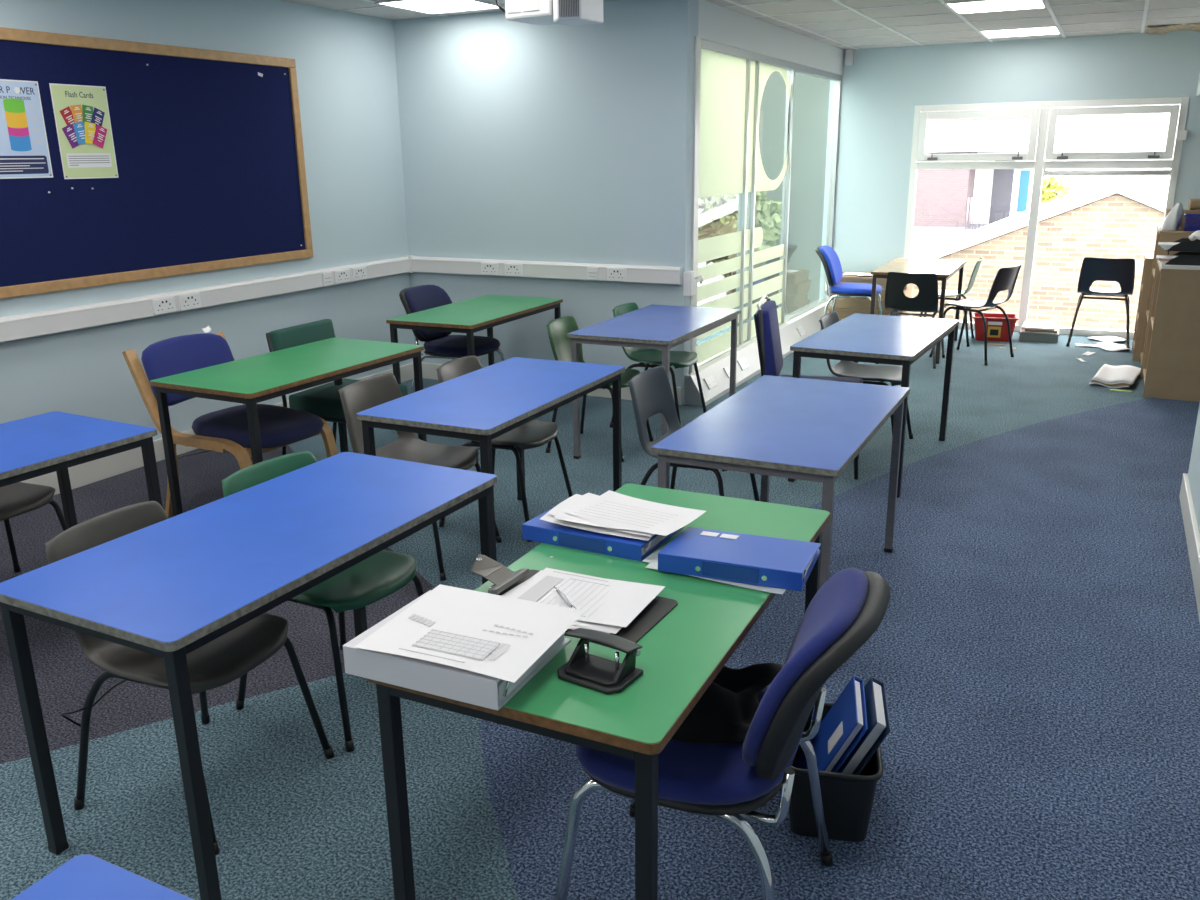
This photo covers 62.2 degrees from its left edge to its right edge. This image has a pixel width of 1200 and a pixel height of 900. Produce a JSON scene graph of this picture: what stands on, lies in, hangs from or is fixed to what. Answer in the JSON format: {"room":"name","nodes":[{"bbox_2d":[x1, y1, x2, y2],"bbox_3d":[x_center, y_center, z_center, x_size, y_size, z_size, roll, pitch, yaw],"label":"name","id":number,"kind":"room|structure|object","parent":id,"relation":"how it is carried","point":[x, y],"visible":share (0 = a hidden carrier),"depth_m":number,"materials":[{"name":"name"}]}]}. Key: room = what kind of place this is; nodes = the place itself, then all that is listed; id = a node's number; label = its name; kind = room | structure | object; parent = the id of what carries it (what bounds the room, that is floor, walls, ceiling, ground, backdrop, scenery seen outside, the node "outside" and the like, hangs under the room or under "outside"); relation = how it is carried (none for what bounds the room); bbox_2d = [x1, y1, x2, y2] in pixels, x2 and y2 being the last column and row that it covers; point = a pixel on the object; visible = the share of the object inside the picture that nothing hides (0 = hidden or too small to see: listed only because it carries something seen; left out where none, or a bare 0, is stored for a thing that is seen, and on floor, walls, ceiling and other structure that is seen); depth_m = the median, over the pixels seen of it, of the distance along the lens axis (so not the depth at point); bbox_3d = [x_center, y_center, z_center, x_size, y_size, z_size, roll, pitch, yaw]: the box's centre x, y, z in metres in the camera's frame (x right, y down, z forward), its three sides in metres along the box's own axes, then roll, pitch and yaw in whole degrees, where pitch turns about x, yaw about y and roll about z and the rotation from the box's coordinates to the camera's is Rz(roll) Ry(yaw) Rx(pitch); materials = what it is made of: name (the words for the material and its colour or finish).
{"room":"classroom","nodes":[
{"label":"classroom","id":0,"kind":"room"},
{"bbox_2d":[0,0,414,440],"bbox_3d":[-3.402,-0.740,3.904,0.120,2.600,8.800,7,18,26],"label":"wall","id":1,"kind":"structure","parent":0,"point":[346,72],"depth_m":6.23,"materials":[{"name":"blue paint"}]},
{"bbox_2d":[0,27,312,298],"bbox_3d":[-2.881,-1.330,4.647,0.026,1.235,4.245,7,18,26],"label":"noticeboard","id":2,"kind":"object","parent":1,"relation":"attached to","point":[209,151],"visible":1,"depth_m":5.50,"materials":[{"name":"blue fabric"}]},
{"bbox_2d":[0,79,52,178],"bbox_3d":[-2.797,-1.533,4.758,0.006,0.450,0.315,7,18,26],"label":"poster","id":3,"kind":"object","parent":2,"relation":"attached to","point":[24,150],"visible":1,"depth_m":4.79,"materials":[{"name":"white paper"}]},
{"bbox_2d":[49,83,118,178],"bbox_3d":[-2.624,-1.622,5.079,0.014,0.455,0.315,7,18,26],"label":"poster","id":4,"kind":"object","parent":2,"relation":"attached to","point":[81,112],"visible":1,"depth_m":5.07,"materials":[{"name":"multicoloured paper"}]},
{"bbox_2d":[0,257,409,342],"bbox_3d":[-3.337,-0.318,3.939,0.064,0.112,8.500,7,18,26],"label":"dado trunking","id":5,"kind":"object","parent":1,"relation":"attached to","point":[29,325],"visible":1,"depth_m":5.68,"materials":[{"name":"white plastic"}]},
{"bbox_2d":[152,297,175,314],"bbox_3d":[-2.446,-0.809,5.582,0.014,0.086,0.146,7,18,26],"label":"socket","id":6,"kind":"object","parent":5,"relation":"attached to","point":[160,305],"depth_m":5.57,"materials":[{"name":"white plastic"}]},
{"bbox_2d":[178,293,200,310],"bbox_3d":[-2.365,-0.856,5.736,0.014,0.086,0.146,7,18,26],"label":"socket","id":7,"kind":"object","parent":5,"relation":"attached to","point":[186,301],"depth_m":5.72,"materials":[{"name":"white plastic"}]},
{"bbox_2d":[334,269,349,283],"bbox_3d":[-1.776,-1.195,6.856,0.014,0.086,0.146,7,18,26],"label":"socket","id":8,"kind":"object","parent":5,"relation":"attached to","point":[341,276],"depth_m":6.84,"materials":[{"name":"white plastic"}]},
{"bbox_2d":[21,363,413,495],"bbox_3d":[-3.347,0.467,4.182,0.018,0.125,8.500,7,18,26],"label":"baseboard","id":9,"kind":"structure","parent":1,"relation":"attached to","point":[93,471],"depth_m":5.46,"materials":[{"name":"white paint"}]},
{"bbox_2d":[393,0,698,404],"bbox_3d":[-0.411,-1.712,7.055,2.260,2.600,0.180,7,18,26],"label":"wall","id":10,"kind":"structure","parent":0,"point":[520,141],"depth_m":6.83,"materials":[{"name":"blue paint"}]},
{"bbox_2d":[411,256,682,284],"bbox_3d":[-0.444,-1.279,7.061,2.190,0.112,0.064,7,18,26],"label":"dado trunking","id":11,"kind":"object","parent":10,"relation":"attached to","point":[487,267],"visible":1,"depth_m":6.99,"materials":[{"name":"white plastic"}]},
{"bbox_2d":[607,268,625,280],"bbox_3d":[0.112,-1.193,6.765,0.146,0.086,0.014,7,18,26],"label":"socket","id":12,"kind":"object","parent":11,"relation":"attached to","point":[613,274],"depth_m":6.76,"materials":[{"name":"white plastic"}]},
{"bbox_2d":[422,362,681,404],"bbox_3d":[-0.436,-0.499,7.320,2.232,0.125,0.018,7,18,26],"label":"baseboard","id":13,"kind":"structure","parent":10,"relation":"attached to","point":[429,371],"depth_m":7.11,"materials":[{"name":"white paint"}]},
{"bbox_2d":[683,270,703,374],"bbox_3d":[0.632,-0.851,6.717,0.118,0.706,0.105,7,18,26],"label":"trunking","id":14,"kind":"object","parent":10,"relation":"attached to","point":[689,277],"visible":0.88,"depth_m":6.62,"materials":[{"name":"white plastic"}]},
{"bbox_2d":[0,316,1199,899],"bbox_3d":[0.412,0.381,4.531,6.610,0.001,12.520,7,18,26],"label":"floor","id":15,"kind":"structure","parent":0,"point":[1035,648],"depth_m":3.08,"materials":[{"name":"blue carpet"}]},
{"bbox_2d":[0,482,68,572],"bbox_3d":[-2.373,0.241,3.812,0.528,0.749,0.477,7,18,26],"label":"shell chair","id":16,"kind":"object","parent":15,"relation":"on","point":[19,498],"visible":0.87,"depth_m":3.84,"materials":[{"name":"grey plastic"}]},
{"bbox_2d":[0,411,162,527],"bbox_3d":[-2.159,0.383,3.368,0.610,0.720,1.200,8,19,28],"label":"table","id":17,"kind":"object","parent":15,"relation":"on","point":[42,444],"visible":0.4,"depth_m":3.55,"materials":[{"name":"blue laminate"}]},
{"bbox_2d":[11,854,193,899],"bbox_3d":[-0.730,1.104,0.870,0.602,0.720,1.200,7,18,26],"label":"table","id":18,"kind":"object","parent":15,"relation":"on","point":[85,876],"visible":1,"depth_m":1.34,"materials":[{"name":"blue laminate"}]},
{"bbox_2d":[45,501,333,854],"bbox_3d":[-1.106,0.563,2.669,0.528,0.749,0.477,6,18,23],"label":"shell chair","id":19,"kind":"object","parent":15,"relation":"on","point":[219,662],"visible":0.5,"depth_m":2.60,"materials":[{"name":"grey plastic"}]},
{"bbox_2d":[122,325,337,515],"bbox_3d":[-1.749,-0.124,4.839,0.818,0.854,0.574,8,19,28],"label":"bentwood chair","id":20,"kind":"object","parent":15,"relation":"on","point":[223,430],"visible":0.62,"depth_m":4.71,"materials":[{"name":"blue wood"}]},
{"bbox_2d":[0,452,496,899],"bbox_3d":[-0.857,0.543,2.769,0.613,0.720,1.224,8,18,26],"label":"table","id":21,"kind":"object","parent":15,"relation":"on","point":[169,588],"visible":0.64,"depth_m":2.42,"materials":[{"name":"blue laminate"}]},
{"bbox_2d":[150,338,426,516],"bbox_3d":[-1.455,-0.080,4.899,0.620,0.720,1.206,8,18,26],"label":"table","id":22,"kind":"object","parent":15,"relation":"on","point":[250,381],"visible":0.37,"depth_m":4.58,"materials":[{"name":"green laminate"}]},
{"bbox_2d":[221,451,423,751],"bbox_3d":[-0.836,0.430,3.109,0.528,0.749,0.477,9,19,30],"label":"shell chair","id":23,"kind":"object","parent":15,"relation":"on","point":[382,574],"visible":0.44,"depth_m":3.02,"materials":[{"name":"green plastic"}]},
{"bbox_2d":[266,319,407,454],"bbox_3d":[-1.401,-0.270,5.402,0.567,0.802,0.482,7,18,24],"label":"chair","id":24,"kind":"object","parent":15,"relation":"on","point":[324,401],"visible":0.34,"depth_m":5.26,"materials":[{"name":"green plastic"}]},
{"bbox_2d":[338,373,501,580],"bbox_3d":[-0.780,0.087,4.261,0.528,0.751,0.477,7,18,24],"label":"shell chair","id":25,"kind":"object","parent":15,"relation":"on","point":[359,396],"visible":0.66,"depth_m":4.27,"materials":[{"name":"grey plastic"}]},
{"bbox_2d":[399,285,504,393],"bbox_3d":[-0.994,-0.677,6.716,0.634,0.828,0.530,7,18,26],"label":"upholstered chair","id":26,"kind":"object","parent":15,"relation":"on","point":[438,344],"visible":0.62,"depth_m":6.60,"materials":[{"name":"blue fabric"}]},
{"bbox_2d":[386,295,562,441],"bbox_3d":[-0.769,-0.566,6.511,0.612,0.720,1.191,7,18,24],"label":"table","id":27,"kind":"object","parent":15,"relation":"on","point":[470,316],"visible":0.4,"depth_m":6.20,"materials":[{"name":"green laminate"}]},
{"bbox_2d":[356,357,624,560],"bbox_3d":[-0.406,0.083,4.305,0.600,0.720,1.209,7,18,25],"label":"table","id":28,"kind":"object","parent":15,"relation":"on","point":[485,404],"visible":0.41,"depth_m":4.04,"materials":[{"name":"blue laminate"}]},
{"bbox_2d":[436,356,572,541],"bbox_3d":[-0.452,-0.034,4.660,0.528,0.749,0.477,7,18,24],"label":"shell chair","id":29,"kind":"object","parent":15,"relation":"on","point":[532,434],"visible":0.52,"depth_m":4.60,"materials":[{"name":"grey plastic"}]},
{"bbox_2d":[366,484,829,899],"bbox_3d":[0.091,0.638,2.406,0.613,0.720,1.236,7,18,25],"label":"table","id":30,"kind":"object","parent":15,"relation":"on","point":[679,658],"visible":0.61,"depth_m":1.95,"materials":[{"name":"green laminate"}]},
{"bbox_2d":[343,590,570,710],"bbox_3d":[-0.270,0.376,1.938,0.338,0.058,0.290,7,18,24],"label":"binder","id":31,"kind":"object","parent":30,"relation":"on","point":[429,677],"visible":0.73,"depth_m":1.82,"materials":[{"name":"white plastic"}]},
{"bbox_2d":[354,584,584,682],"bbox_3d":[-0.244,0.342,1.916,0.340,0.008,0.297,6,18,23],"label":"paper sheet","id":32,"kind":"object","parent":31,"relation":"on","point":[497,636],"visible":1,"depth_m":1.90,"materials":[{"name":"white paper"}]},
{"bbox_2d":[471,554,677,642],"bbox_3d":[-0.084,0.302,2.166,0.460,0.065,0.235,8,19,28],"label":"clipboard","id":33,"kind":"object","parent":30,"relation":"on","point":[504,579],"visible":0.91,"depth_m":2.18,"materials":[{"name":"grey plastic"}]},
{"bbox_2d":[501,568,664,633],"bbox_3d":[-0.050,0.322,2.162,0.329,0.018,0.249,8,19,28],"label":"papers","id":34,"kind":"object","parent":33,"relation":"on","point":[609,605],"visible":0.76,"depth_m":2.17,"materials":[{"name":"white paper"}]},
{"bbox_2d":[557,628,642,694],"bbox_3d":[-0.006,0.389,1.864,0.151,0.069,0.110,10,19,31],"label":"hole punch","id":35,"kind":"object","parent":30,"relation":"on","point":[584,669],"visible":1,"depth_m":1.85,"materials":[{"name":"black plastic"}]},
{"bbox_2d":[522,507,682,560],"bbox_3d":[0.013,0.195,2.569,0.338,0.040,0.266,8,19,27],"label":"ring binder","id":36,"kind":"object","parent":30,"relation":"on","point":[536,529],"visible":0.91,"depth_m":2.46,"materials":[{"name":"blue plastic"}]},
{"bbox_2d":[540,490,705,540],"bbox_3d":[0.064,0.163,2.539,0.372,0.022,0.259,7,18,26],"label":"pile","id":37,"kind":"object","parent":36,"relation":"on","point":[611,512],"visible":1,"depth_m":2.52,"materials":[{"name":"white paper"}]},
{"bbox_2d":[642,542,818,593],"bbox_3d":[0.316,0.260,2.390,0.379,0.006,0.293,7,18,26],"label":"wallet","id":38,"kind":"object","parent":30,"relation":"on","point":[652,559],"visible":0.15,"depth_m":2.26,"materials":[{"name":"white"}]},
{"bbox_2d":[658,527,820,590],"bbox_3d":[0.336,0.244,2.361,0.338,0.044,0.246,6,18,21],"label":"ring binder","id":39,"kind":"object","parent":38,"relation":"on","point":[781,563],"visible":1,"depth_m":2.30,"materials":[{"name":"blue plastic"}]},
{"bbox_2d":[546,316,653,461],"bbox_3d":[-0.015,-0.378,5.800,0.528,0.749,0.477,7,18,24],"label":"shell chair","id":40,"kind":"object","parent":15,"relation":"on","point":[558,329],"visible":0.47,"depth_m":5.81,"materials":[{"name":"green plastic"}]},
{"bbox_2d":[567,304,740,458],"bbox_3d":[0.356,-0.415,5.951,0.609,0.720,1.200,7,18,25],"label":"table","id":41,"kind":"object","parent":15,"relation":"on","point":[663,327],"visible":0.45,"depth_m":5.64,"materials":[{"name":"blue laminate"}]},
{"bbox_2d":[610,302,706,427],"bbox_3d":[0.366,-0.534,6.313,0.528,0.749,0.477,7,18,26],"label":"shell chair","id":42,"kind":"object","parent":15,"relation":"on","point":[678,359],"visible":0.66,"depth_m":6.28,"materials":[{"name":"green plastic"}]},
{"bbox_2d":[627,366,759,500],"bbox_3d":[0.415,0.050,4.335,0.528,0.751,0.477,7,18,26],"label":"shell chair","id":43,"kind":"object","parent":15,"relation":"on","point":[650,389],"visible":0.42,"depth_m":4.36,"materials":[{"name":"grey plastic"}]},
{"bbox_2d":[555,568,889,899],"bbox_3d":[0.268,0.657,2.156,0.634,0.828,0.530,6,18,22],"label":"upholstered chair","id":44,"kind":"object","parent":15,"relation":"on","point":[727,783],"visible":0.64,"depth_m":1.95,"materials":[{"name":"blue fabric"}]},
{"bbox_2d":[672,663,782,743],"bbox_3d":[0.225,0.511,2.222,0.342,0.102,0.378,5,17,18],"label":"bag","id":45,"kind":"object","parent":44,"relation":"on","point":[724,714],"visible":0.38,"depth_m":2.09,"materials":[{"name":"black fabric"}]},
{"bbox_2d":[684,300,831,405],"bbox_3d":[1.529,-0.918,8.506,0.172,0.206,3.966,7,18,26],"label":"floor trunking","id":46,"kind":"structure","parent":15,"relation":"on","point":[714,375],"depth_m":7.56,"materials":[{"name":"white plastic"}]},
{"bbox_2d":[651,375,909,588],"bbox_3d":[0.731,0.211,3.820,0.628,0.720,1.240,7,18,26],"label":"table","id":47,"kind":"object","parent":15,"relation":"on","point":[778,426],"visible":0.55,"depth_m":3.53,"materials":[{"name":"blue laminate"}]},
{"bbox_2d":[754,294,862,479],"bbox_3d":[1.129,-0.353,5.374,0.575,0.914,0.442,4,17,14],"label":"chair","id":48,"kind":"object","parent":15,"relation":"on","point":[765,317],"visible":0.47,"depth_m":5.20,"materials":[{"name":"blue fabric"}]},
{"bbox_2d":[789,702,883,841],"bbox_3d":[0.600,0.840,2.600,0.246,0.211,0.341,3,17,11],"label":"waste bin","id":49,"kind":"object","parent":15,"relation":"on","point":[848,799],"visible":0.4,"depth_m":2.46,"materials":[{"name":"black plastic"}]},
{"bbox_2d":[795,675,867,772],"bbox_3d":[0.598,0.773,2.598,0.169,0.294,0.238,3,17,11],"label":"ring binder","id":50,"kind":"object","parent":49,"relation":"in","point":[845,724],"visible":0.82,"depth_m":2.55,"materials":[{"name":"blue plastic"}]},
{"bbox_2d":[837,677,890,774],"bbox_3d":[0.648,0.774,2.590,0.178,0.298,0.228,3,17,11],"label":"ring binder","id":51,"kind":"object","parent":49,"relation":"in","point":[878,721],"visible":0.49,"depth_m":2.49,"materials":[{"name":"blue"}]},
{"bbox_2d":[814,245,881,330],"bbox_3d":[2.298,-1.462,9.223,0.634,0.828,0.530,6,18,22],"label":"upholstered chair","id":52,"kind":"object","parent":15,"relation":"on","point":[830,260],"visible":0.94,"depth_m":9.07,"materials":[{"name":"blue fabric"}]},
{"bbox_2d":[819,311,912,438],"bbox_3d":[1.541,-0.397,5.795,0.528,0.751,0.477,7,18,26],"label":"shell chair","id":53,"kind":"object","parent":15,"relation":"on","point":[870,374],"visible":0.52,"depth_m":5.79,"materials":[{"name":"grey plastic"}]},
{"bbox_2d":[788,313,958,497],"bbox_3d":[1.522,-0.292,5.487,0.613,0.720,1.210,8,19,28],"label":"table","id":54,"kind":"object","parent":15,"relation":"on","point":[870,338],"visible":0.7,"depth_m":5.19,"materials":[{"name":"blue laminate"}]},
{"bbox_2d":[875,272,944,368],"bbox_3d":[2.552,-1.089,8.088,0.477,0.751,0.528,7,18,26],"label":"shell chair","id":55,"kind":"object","parent":15,"relation":"on","point":[926,300],"visible":0.96,"depth_m":7.87,"materials":[{"name":"black plastic"}]},
{"bbox_2d":[870,258,966,363],"bbox_3d":[2.744,-1.229,8.597,0.610,0.720,1.201,7,18,25],"label":"table","id":56,"kind":"object","parent":15,"relation":"on","point":[944,269],"visible":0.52,"depth_m":8.29,"materials":[{"name":"brown wood"}]},
{"bbox_2d":[919,257,983,346],"bbox_3d":[3.139,-1.353,8.959,0.528,0.749,0.477,7,18,24],"label":"shell chair","id":57,"kind":"object","parent":15,"relation":"on","point":[949,293],"visible":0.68,"depth_m":8.77,"materials":[{"name":"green plastic"}]},
{"bbox_2d":[929,264,1021,364],"bbox_3d":[3.116,-1.143,8.209,0.491,0.773,0.544,-16,22,-41],"label":"shell chair","id":58,"kind":"object","parent":15,"relation":"on","point":[1005,278],"visible":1,"depth_m":8.06,"materials":[{"name":"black plastic"}]},
{"bbox_2d":[972,313,1018,341],"bbox_3d":[3.593,-1.118,9.071,0.393,0.218,0.293,5,17,18],"label":"storage box","id":59,"kind":"object","parent":15,"relation":"on","point":[997,330],"visible":0.92,"depth_m":8.98,"materials":[{"name":"red plastic"}]},
{"bbox_2d":[1019,325,1059,342],"bbox_3d":[4.017,-1.060,9.094,0.340,0.082,0.410,7,18,24],"label":"tray","id":60,"kind":"object","parent":15,"relation":"on","point":[1024,336],"visible":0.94,"depth_m":8.93,"materials":[{"name":"grey plastic"}]},
{"bbox_2d":[1021,321,1057,333],"bbox_3d":[4.019,-1.085,9.092,0.300,0.117,0.358,7,18,24],"label":"pile","id":61,"kind":"object","parent":60,"relation":"in","point":[1030,327],"visible":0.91,"depth_m":8.98,"materials":[{"name":"white paper"}]},
{"bbox_2d":[1066,257,1134,349],"bbox_3d":[4.409,-1.311,8.705,0.496,0.781,0.549,7,18,26],"label":"shell chair","id":62,"kind":"object","parent":15,"relation":"on","point":[1121,270],"visible":1,"depth_m":8.47,"materials":[{"name":"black plastic"}]},
{"bbox_2d":[1089,364,1140,387],"bbox_3d":[3.860,-0.555,7.437,0.286,0.062,0.632,10,19,31],"label":"bundle","id":63,"kind":"object","parent":15,"relation":"on","point":[1109,376],"visible":1,"depth_m":7.33,"materials":[{"name":"white paper"}]},
{"bbox_2d":[1132,252,1153,360],"bbox_3d":[4.723,-1.158,8.093,0.610,0.822,0.556,7,18,26],"label":"bookcase","id":64,"kind":"object","parent":15,"relation":"on","point":[1148,261],"visible":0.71,"depth_m":8.02,"materials":[{"name":"brown wood"}]},
{"bbox_2d":[1139,225,1194,377],"bbox_3d":[4.476,-1.113,7.495,0.610,1.082,0.684,7,18,26],"label":"bookcase","id":65,"kind":"object","parent":15,"relation":"on","point":[1162,235],"visible":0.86,"depth_m":7.39,"materials":[{"name":"brown wood"}]},
{"bbox_2d":[1158,203,1182,230],"bbox_3d":[4.170,-1.706,7.263,0.146,0.190,0.184,7,18,26],"label":"plastic bag","id":66,"kind":"object","parent":65,"relation":"on","point":[1173,220],"visible":1,"depth_m":7.21,"materials":[{"name":"white plastic"}]},
{"bbox_2d":[1183,214,1199,230],"bbox_3d":[4.332,-1.639,7.168,0.224,0.114,0.154,7,18,26],"label":"basket","id":67,"kind":"object","parent":65,"relation":"on","point":[1196,226],"visible":0.94,"depth_m":7.15,"materials":[{"name":"blue plastic"}]},
{"bbox_2d":[1141,260,1199,401],"bbox_3d":[4.181,-0.840,6.937,0.610,0.882,0.666,7,18,26],"label":"cabinet","id":68,"kind":"object","parent":15,"relation":"on","point":[1171,365],"visible":1,"depth_m":6.74,"materials":[{"name":"brown wood"}]},
{"bbox_2d":[1159,261,1199,269],"bbox_3d":[4.155,-1.269,6.795,0.575,0.022,0.590,7,18,26],"label":"board","id":69,"kind":"object","parent":68,"relation":"on","point":[1163,266],"visible":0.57,"depth_m":6.63,"materials":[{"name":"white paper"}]},
{"bbox_2d":[1165,251,1199,265],"bbox_3d":[4.013,-1.294,6.721,0.340,0.068,0.250,7,18,26],"label":"tray","id":70,"kind":"object","parent":69,"relation":"on","point":[1184,258],"visible":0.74,"depth_m":6.65,"materials":[{"name":"black plastic"}]},
{"bbox_2d":[1166,238,1199,254],"bbox_3d":[4.012,-1.369,6.699,0.340,0.091,0.250,7,18,26],"label":"tray","id":71,"kind":"object","parent":70,"relation":"on","point":[1186,245],"visible":0.75,"depth_m":6.62,"materials":[{"name":"black plastic"}]},
{"bbox_3d":[2.676,-1.261,9.791,0.704,0.099,0.494,7,18,25],"label":"carton","id":72,"kind":"object","parent":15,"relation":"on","visible":0},
{"bbox_2d":[828,306,910,318],"bbox_3d":[2.654,-1.362,9.772,0.704,0.099,0.494,8,18,26],"label":"carton","id":73,"kind":"object","parent":72,"relation":"on","point":[842,313],"visible":0.34,"depth_m":9.61,"materials":[{"name":"brown cardboard"}]},
{"bbox_2d":[832,294,914,310],"bbox_3d":[2.674,-1.457,9.733,0.704,0.099,0.494,7,18,25],"label":"carton","id":74,"kind":"object","parent":73,"relation":"on","point":[851,303],"visible":0.28,"depth_m":9.57,"materials":[{"name":"brown cardboard"}]},
{"bbox_2d":[829,285,913,299],"bbox_3d":[2.651,-1.558,9.714,0.704,0.099,0.494,8,18,26],"label":"carton","id":75,"kind":"object","parent":74,"relation":"on","point":[908,292],"visible":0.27,"depth_m":9.51,"materials":[{"name":"brown cardboard"}]},
{"bbox_2d":[838,271,913,289],"bbox_3d":[2.671,-1.653,9.675,0.704,0.099,0.494,7,18,25],"label":"carton","id":76,"kind":"object","parent":75,"relation":"on","point":[846,278],"visible":0.22,"depth_m":9.50,"materials":[{"name":"brown cardboard"}]},
{"bbox_2d":[281,0,1199,49],"bbox_3d":[0.453,-2.168,3.813,6.910,0.106,12.850,7,18,26],"label":"ceiling","id":77,"kind":"structure","parent":0,"point":[843,24],"depth_m":7.28,"materials":[{"name":"tile"}]},
{"bbox_2d":[374,0,504,13],"bbox_3d":[-1.013,-2.848,6.361,0.600,0.012,0.600,7,18,26],"label":"recessed light","id":78,"kind":"object","parent":77,"relation":"in","point":[423,6],"visible":0.94,"depth_m":6.38,"materials":[{"name":"white plastic"}]},
{"bbox_2d":[496,0,602,25],"bbox_3d":[-0.245,-2.244,4.847,0.516,0.330,0.330,10,19,31],"label":"projector","id":79,"kind":"object","parent":77,"relation":"attached to","point":[536,12],"visible":1,"depth_m":4.77,"materials":[{"name":"white plastic"}]},
{"bbox_2d":[559,0,578,16],"bbox_3d":[-0.145,-2.083,4.651,0.091,0.105,0.003,1,17,6],"label":"grille","id":80,"kind":"object","parent":79,"relation":"attached to","point":[567,8],"depth_m":4.66,"materials":[{"name":"grey metal"}]},
{"bbox_2d":[944,0,1047,13],"bbox_3d":[2.672,-2.995,6.695,0.600,0.012,0.600,7,18,26],"label":"recessed light","id":81,"kind":"object","parent":77,"relation":"in","point":[978,6],"visible":1,"depth_m":6.71,"materials":[{"name":"white plastic"}]},
{"bbox_2d":[978,26,1061,37],"bbox_3d":[3.482,-3.461,8.233,0.600,0.012,0.600,7,18,26],"label":"recessed light","id":82,"kind":"object","parent":77,"relation":"in","point":[1045,30],"visible":1,"depth_m":8.21,"materials":[{"name":"white plastic"}]},
{"bbox_2d":[1146,23,1199,33],"bbox_3d":[4.724,-3.431,8.081,0.504,0.041,0.481,7,18,26],"label":"insulation","id":83,"kind":"object","parent":77,"relation":"attached to","point":[1188,26],"visible":0.98,"depth_m":8.04},
{"bbox_2d":[698,0,843,74],"bbox_3d":[1.429,-3.241,7.964,0.120,0.230,3.820,7,18,26],"label":"wall header","id":84,"kind":"structure","parent":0,"point":[716,23],"depth_m":7.45,"materials":[{"name":"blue paint"}]},
{"bbox_2d":[691,36,700,372],"bbox_3d":[0.627,-1.584,6.630,0.032,2.170,0.080,7,18,26],"label":"trim","id":85,"kind":"structure","parent":84,"relation":"attached to","point":[697,59],"depth_m":6.52,"materials":[{"name":"white paint"}]},
{"bbox_2d":[696,39,841,366],"bbox_3d":[1.450,-1.994,8.331,0.090,2.370,3.820,7,18,26],"label":"window","id":86,"kind":"structure","parent":84,"relation":"in","point":[733,80],"depth_m":7.50,"materials":[{"name":"silver metal"}]},
{"bbox_2d":[819,30,1199,300],"bbox_3d":[4.302,-2.377,9.095,4.470,2.600,0.250,7,18,26],"label":"wall","id":87,"kind":"structure","parent":0,"point":[881,91],"depth_m":9.20,"materials":[{"name":"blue paint"}]},
{"bbox_2d":[904,97,1188,338],"bbox_3d":[3.991,-2.125,9.192,2.250,2.070,0.135,7,18,26],"label":"window","id":88,"kind":"structure","parent":87,"relation":"in","point":[1049,113],"depth_m":9.01,"materials":[{"name":"white plastic"}]},
{"bbox_2d":[1043,168,1173,176],"bbox_3d":[4.476,-2.452,8.788,1.030,0.075,0.060,7,18,26],"label":"roller blind","id":89,"kind":"object","parent":88,"relation":"attached to","point":[1045,172],"visible":1,"depth_m":8.76,"materials":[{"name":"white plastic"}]},
{"bbox_2d":[1048,104,1179,194],"bbox_3d":[24.873,-12.058,40.550,11.600,5.200,6.060,7,18,26],"label":"sky","id":90,"kind":"structure","parent":0,"point":[1116,131],"depth_m":39.36,"materials":[{"name":"white"}]},
{"bbox_2d":[1188,74,1199,533],"bbox_3d":[2.794,-0.533,2.932,1.380,2.600,12.600,7,18,26],"label":"wall","id":91,"kind":"structure","parent":0,"point":[1194,466],"depth_m":4.59,"materials":[{"name":"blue paint"}]},
{"bbox_2d":[1179,474,1199,620],"bbox_3d":[1.136,1.175,1.595,0.020,0.125,7.740,7,18,26],"label":"baseboard","id":92,"kind":"structure","parent":91,"relation":"attached to","point":[1192,534],"depth_m":4.23,"materials":[{"name":"white paint"}]},
{"label":"outside","id":93,"kind":"structure","parent":0,"visible":0},
{"bbox_2d":[697,178,1047,305],"bbox_3d":[30.040,-14.447,57.906,120.000,0.200,106.500,7,18,26],"label":"courtyard","id":94,"kind":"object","parent":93,"point":[923,237],"depth_m":34.68,"materials":[{"name":"concrete"}]},
{"bbox_2d":[965,198,987,228],"bbox_3d":[14.286,-8.974,37.728,0.712,1.150,0.060,7,18,26],"label":"railing","id":95,"kind":"object","parent":94,"relation":"on","point":[968,198],"visible":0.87,"depth_m":37.70,"materials":[{"name":"white metal"}]},
{"bbox_2d":[913,108,1040,226],"bbox_3d":[12.620,-12.099,42.278,11.000,4.600,6.100,7,18,26],"label":"school building","id":96,"kind":"structure","parent":94,"relation":"on","point":[942,195],"depth_m":39.00,"materials":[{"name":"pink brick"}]},
{"bbox_2d":[911,176,1166,330],"bbox_3d":[7.964,-1.848,15.886,9.000,4.840,1.520,7,18,26],"label":"brick outbuilding","id":97,"kind":"structure","parent":94,"relation":"on","point":[1118,217],"depth_m":15.26,"materials":[{"name":"white brick"}]},
{"bbox_2d":[1040,176,1071,204],"bbox_3d":[13.754,-7.262,30.329,1.071,2.101,1.033,7,18,26],"label":"bush","id":98,"kind":"object","parent":94,"relation":"on","point":[1052,189],"visible":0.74,"depth_m":29.97,"materials":[{"name":"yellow plant"}]},
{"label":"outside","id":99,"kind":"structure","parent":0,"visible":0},
{"bbox_3d":[5.210,1.979,11.253,120.000,0.200,10.900,7,18,26],"label":"ground","id":100,"kind":"structure","parent":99,"visible":0},
{"bbox_2d":[698,191,781,308],"bbox_3d":[1.671,-0.846,12.158,1.161,4.799,1.200,7,18,26],"label":"tree","id":101,"kind":"object","parent":100,"relation":"on","point":[719,218],"visible":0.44,"depth_m":11.36,"materials":[{"name":"green plant"}]},
{"bbox_2d":[752,70,829,314],"bbox_3d":[3.124,-3.005,13.472,1.420,8.150,3.200,7,18,26],"label":"glass panel","id":102,"kind":"object","parent":100,"relation":"on","point":[811,93],"visible":0.11,"depth_m":12.01,"materials":[{"name":"grey"}]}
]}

